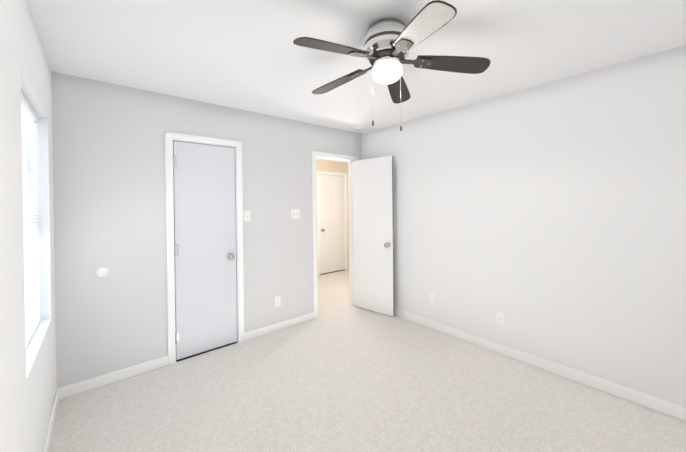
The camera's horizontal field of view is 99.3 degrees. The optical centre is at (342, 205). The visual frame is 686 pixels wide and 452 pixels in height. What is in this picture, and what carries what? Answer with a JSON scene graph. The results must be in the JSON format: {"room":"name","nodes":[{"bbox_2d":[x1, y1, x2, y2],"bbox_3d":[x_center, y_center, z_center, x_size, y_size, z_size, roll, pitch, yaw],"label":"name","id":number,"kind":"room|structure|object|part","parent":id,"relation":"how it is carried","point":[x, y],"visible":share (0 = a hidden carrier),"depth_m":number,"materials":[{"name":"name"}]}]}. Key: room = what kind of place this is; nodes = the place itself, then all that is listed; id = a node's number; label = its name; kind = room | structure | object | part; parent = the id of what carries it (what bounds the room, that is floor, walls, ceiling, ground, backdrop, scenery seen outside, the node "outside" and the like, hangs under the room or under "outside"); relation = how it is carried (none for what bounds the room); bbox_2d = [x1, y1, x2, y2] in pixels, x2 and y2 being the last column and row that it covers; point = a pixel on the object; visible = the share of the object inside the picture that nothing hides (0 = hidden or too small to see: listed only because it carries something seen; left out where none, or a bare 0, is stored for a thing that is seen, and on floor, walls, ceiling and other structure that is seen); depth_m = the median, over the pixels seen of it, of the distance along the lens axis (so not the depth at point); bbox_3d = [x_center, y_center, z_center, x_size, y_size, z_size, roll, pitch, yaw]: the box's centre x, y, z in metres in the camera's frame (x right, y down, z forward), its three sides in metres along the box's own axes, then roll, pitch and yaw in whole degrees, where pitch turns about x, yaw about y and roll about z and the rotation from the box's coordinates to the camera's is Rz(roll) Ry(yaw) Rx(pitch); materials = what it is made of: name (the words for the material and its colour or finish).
{"room":"empty bedroom","nodes":[
{"label":"empty bedroom","id":0,"kind":"room"},
{"bbox_2d":[0,0,56,451],"bbox_3d":[-0.903,0.226,0.571,0.150,2.440,4.270,-1,0,-40],"label":"wall","id":1,"kind":"structure","parent":0,"point":[26,406],"depth_m":1.25,"materials":[{"name":"white paint"}]},
{"bbox_2d":[22,113,28,216],"bbox_3d":[-1.780,0.089,1.553,0.044,1.360,0.900,-1,0,-40],"label":"window","id":2,"kind":"structure","parent":1,"relation":"in","point":[25,163],"depth_m":1.88,"materials":[{"name":"white glass"}]},
{"bbox_2d":[21,92,40,348],"bbox_3d":[-1.736,0.085,1.589,0.040,1.350,0.888,-1,0,-40],"label":"window blinds","id":3,"kind":"object","parent":1,"relation":"attached to","point":[32,298],"visible":0.42,"depth_m":1.72,"materials":[{"name":"white plastic"}]},
{"bbox_2d":[26,318,51,378],"bbox_3d":[-1.721,0.764,1.600,0.099,0.008,0.898,-1,0,-40],"label":"window sill","id":4,"kind":"structure","parent":1,"relation":"attached to","point":[33,347],"depth_m":1.60,"materials":[{"name":"white paint"}]},
{"bbox_2d":[43,387,62,451],"bbox_3d":[-0.827,1.401,0.633,0.018,0.088,4.030,-1,0,-40],"label":"baseboard","id":5,"kind":"structure","parent":1,"relation":"attached to","point":[59,392],"depth_m":1.89,"materials":[{"name":"white paint"}]},
{"bbox_2d":[51,71,361,387],"bbox_3d":[-0.313,0.199,3.778,4.880,2.440,0.120,-1,0,-40],"label":"wall","id":6,"kind":"structure","parent":0,"point":[109,190],"depth_m":2.50,"materials":[{"name":"white paint"}]},
{"bbox_2d":[96,267,108,276],"bbox_3d":[-1.928,0.535,2.336,0.082,0.082,0.007,-1,0,-40],"label":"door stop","id":7,"kind":"object","parent":6,"relation":"attached to","point":[102,271],"visible":1,"depth_m":2.33,"materials":[{"name":"white plastic"}]},
{"bbox_2d":[63,356,167,398],"bbox_3d":[-1.836,1.400,2.405,0.694,0.088,0.018,-1,0,-40],"label":"baseboard","id":8,"kind":"structure","parent":6,"relation":"attached to","point":[102,380],"depth_m":2.37,"materials":[{"name":"white paint"}]},
{"bbox_2d":[173,141,236,359],"bbox_3d":[-1.321,0.413,2.840,0.567,2.014,0.098,-1,0,-40],"label":"closet door","id":9,"kind":"structure","parent":6,"relation":"in","point":[205,250],"depth_m":2.83,"materials":[{"name":"white paint"}]},
{"bbox_2d":[165,132,244,365],"bbox_3d":[-1.356,0.387,2.888,0.697,2.099,0.142,-1,0,-40],"label":"trim","id":10,"kind":"structure","parent":6,"relation":"attached to","point":[170,137],"depth_m":2.71,"materials":[{"name":"white paint"}]},
{"bbox_2d":[244,210,250,220],"bbox_3d":[-1.016,0.111,3.098,0.072,0.116,0.016,-1,0,-40],"label":"switch plate","id":11,"kind":"object","parent":6,"relation":"attached to","point":[246,215],"visible":1,"depth_m":3.10,"materials":[{"name":"white plastic"}]},
{"bbox_2d":[275,296,280,306],"bbox_3d":[-0.744,1.097,3.329,0.072,0.116,0.009,-1,0,-40],"label":"outlet","id":12,"kind":"object","parent":6,"relation":"attached to","point":[277,301],"visible":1,"depth_m":3.33,"materials":[{"name":"white plastic"}]},
{"bbox_2d":[245,312,313,340],"bbox_3d":[-0.706,1.382,3.357,0.888,0.088,0.014,-1,0,-40],"label":"baseboard","id":13,"kind":"structure","parent":6,"relation":"attached to","point":[268,329],"depth_m":3.32,"materials":[{"name":"white paint"}]},
{"bbox_2d":[291,209,299,218],"bbox_3d":[-0.563,0.104,3.479,0.118,0.116,0.016,-1,0,-40],"label":"switch plate","id":14,"kind":"object","parent":6,"relation":"attached to","point":[295,213],"visible":1,"depth_m":3.48,"materials":[{"name":"white plastic"}]},
{"bbox_2d":[312,151,357,318],"bbox_3d":[-0.123,0.367,3.937,0.778,2.099,0.161,-1,0,-40],"label":"door frame","id":15,"kind":"structure","parent":6,"relation":"attached to","point":[331,156],"depth_m":3.78,"materials":[{"name":"white paint"}]},
{"bbox_2d":[352,156,394,316],"bbox_3d":[0.384,0.390,3.868,0.650,2.018,0.152,0,0,41],"label":"door","id":16,"kind":"structure","parent":15,"relation":"attached to","point":[373,232],"depth_m":3.83,"materials":[{"name":"white paint"}]},
{"bbox_2d":[316,159,348,268],"bbox_3d":[-0.790,0.192,5.689,3.152,2.440,0.120,-1,0,-40],"label":"wall","id":17,"kind":"structure","parent":0,"point":[331,166],"depth_m":6.13,"materials":[{"name":"beige paint"}]},
{"bbox_2d":[319,175,344,273],"bbox_3d":[-0.211,0.379,6.085,0.660,2.012,0.098,-1,0,-40],"label":"hall door","id":18,"kind":"structure","parent":17,"relation":"in","point":[332,226],"depth_m":6.08,"materials":[{"name":"white paint"}]},
{"bbox_2d":[316,171,347,275],"bbox_3d":[-0.249,0.354,6.130,0.798,2.099,0.142,-1,0,-40],"label":"door frame","id":19,"kind":"structure","parent":17,"relation":"attached to","point":[318,173],"depth_m":6.12,"materials":[{"name":"white paint"}]},
{"bbox_2d":[27,0,685,133],"bbox_3d":[0.382,-1.072,2.810,5.030,0.100,6.040,-1,0,-40],"label":"ceiling","id":20,"kind":"structure","parent":0,"point":[248,55],"depth_m":1.86,"materials":[{"name":"white paint"}]},
{"bbox_2d":[355,126,365,130],"bbox_3d":[0.235,-1.008,3.849,0.144,0.037,0.144,-1,0,-40],"label":"smoke detector","id":21,"kind":"object","parent":20,"relation":"attached to","point":[360,128],"visible":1,"depth_m":3.80,"materials":[{"name":"white plastic"}]},
{"bbox_2d":[293,0,490,130],"bbox_3d":[0.222,-0.720,1.675,1.083,0.585,1.095,-1,0,-40],"label":"ceiling fan","id":22,"kind":"object","parent":20,"relation":"attached to","point":[389,44],"visible":1,"depth_m":1.60,"materials":[{"name":"brown wood"}]},
{"bbox_3d":[0.255,-0.764,1.681,0.176,0.114,0.176,-1,0,-40],"label":"fan light globe","id":23,"kind":"part","parent":22,"relation":"part of","materials":[{"name":"white glass"}]},
{"bbox_2d":[49,269,685,451],"bbox_3d":[0.409,1.468,2.827,5.030,0.100,6.040,-1,0,-40],"label":"floor","id":24,"kind":"structure","parent":0,"point":[340,373],"depth_m":2.10,"materials":[{"name":"carpet"}]},
{"bbox_2d":[362,45,685,406],"bbox_3d":[1.665,0.186,2.652,0.120,2.440,4.150,-1,0,-40],"label":"wall","id":25,"kind":"structure","parent":0,"point":[548,220],"depth_m":2.40,"materials":[{"name":"white paint"}]},
{"bbox_2d":[430,292,435,303],"bbox_3d":[1.024,1.058,3.332,0.009,0.116,0.072,-1,0,-40],"label":"outlet","id":26,"kind":"object","parent":25,"relation":"attached to","point":[432,298],"visible":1,"depth_m":3.33,"materials":[{"name":"white plastic"}]},
{"bbox_2d":[496,312,503,325],"bbox_3d":[1.491,1.077,2.771,0.016,0.116,0.072,-1,0,-40],"label":"outlet","id":27,"kind":"object","parent":25,"relation":"attached to","point":[499,318],"visible":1,"depth_m":2.77,"materials":[{"name":"white plastic"}]},
{"bbox_2d":[395,308,685,420],"bbox_3d":[1.585,1.363,2.660,0.020,0.088,4.030,-1,0,-40],"label":"baseboard","id":28,"kind":"structure","parent":25,"relation":"attached to","point":[654,403],"depth_m":2.39,"materials":[{"name":"white paint"}]}
]}

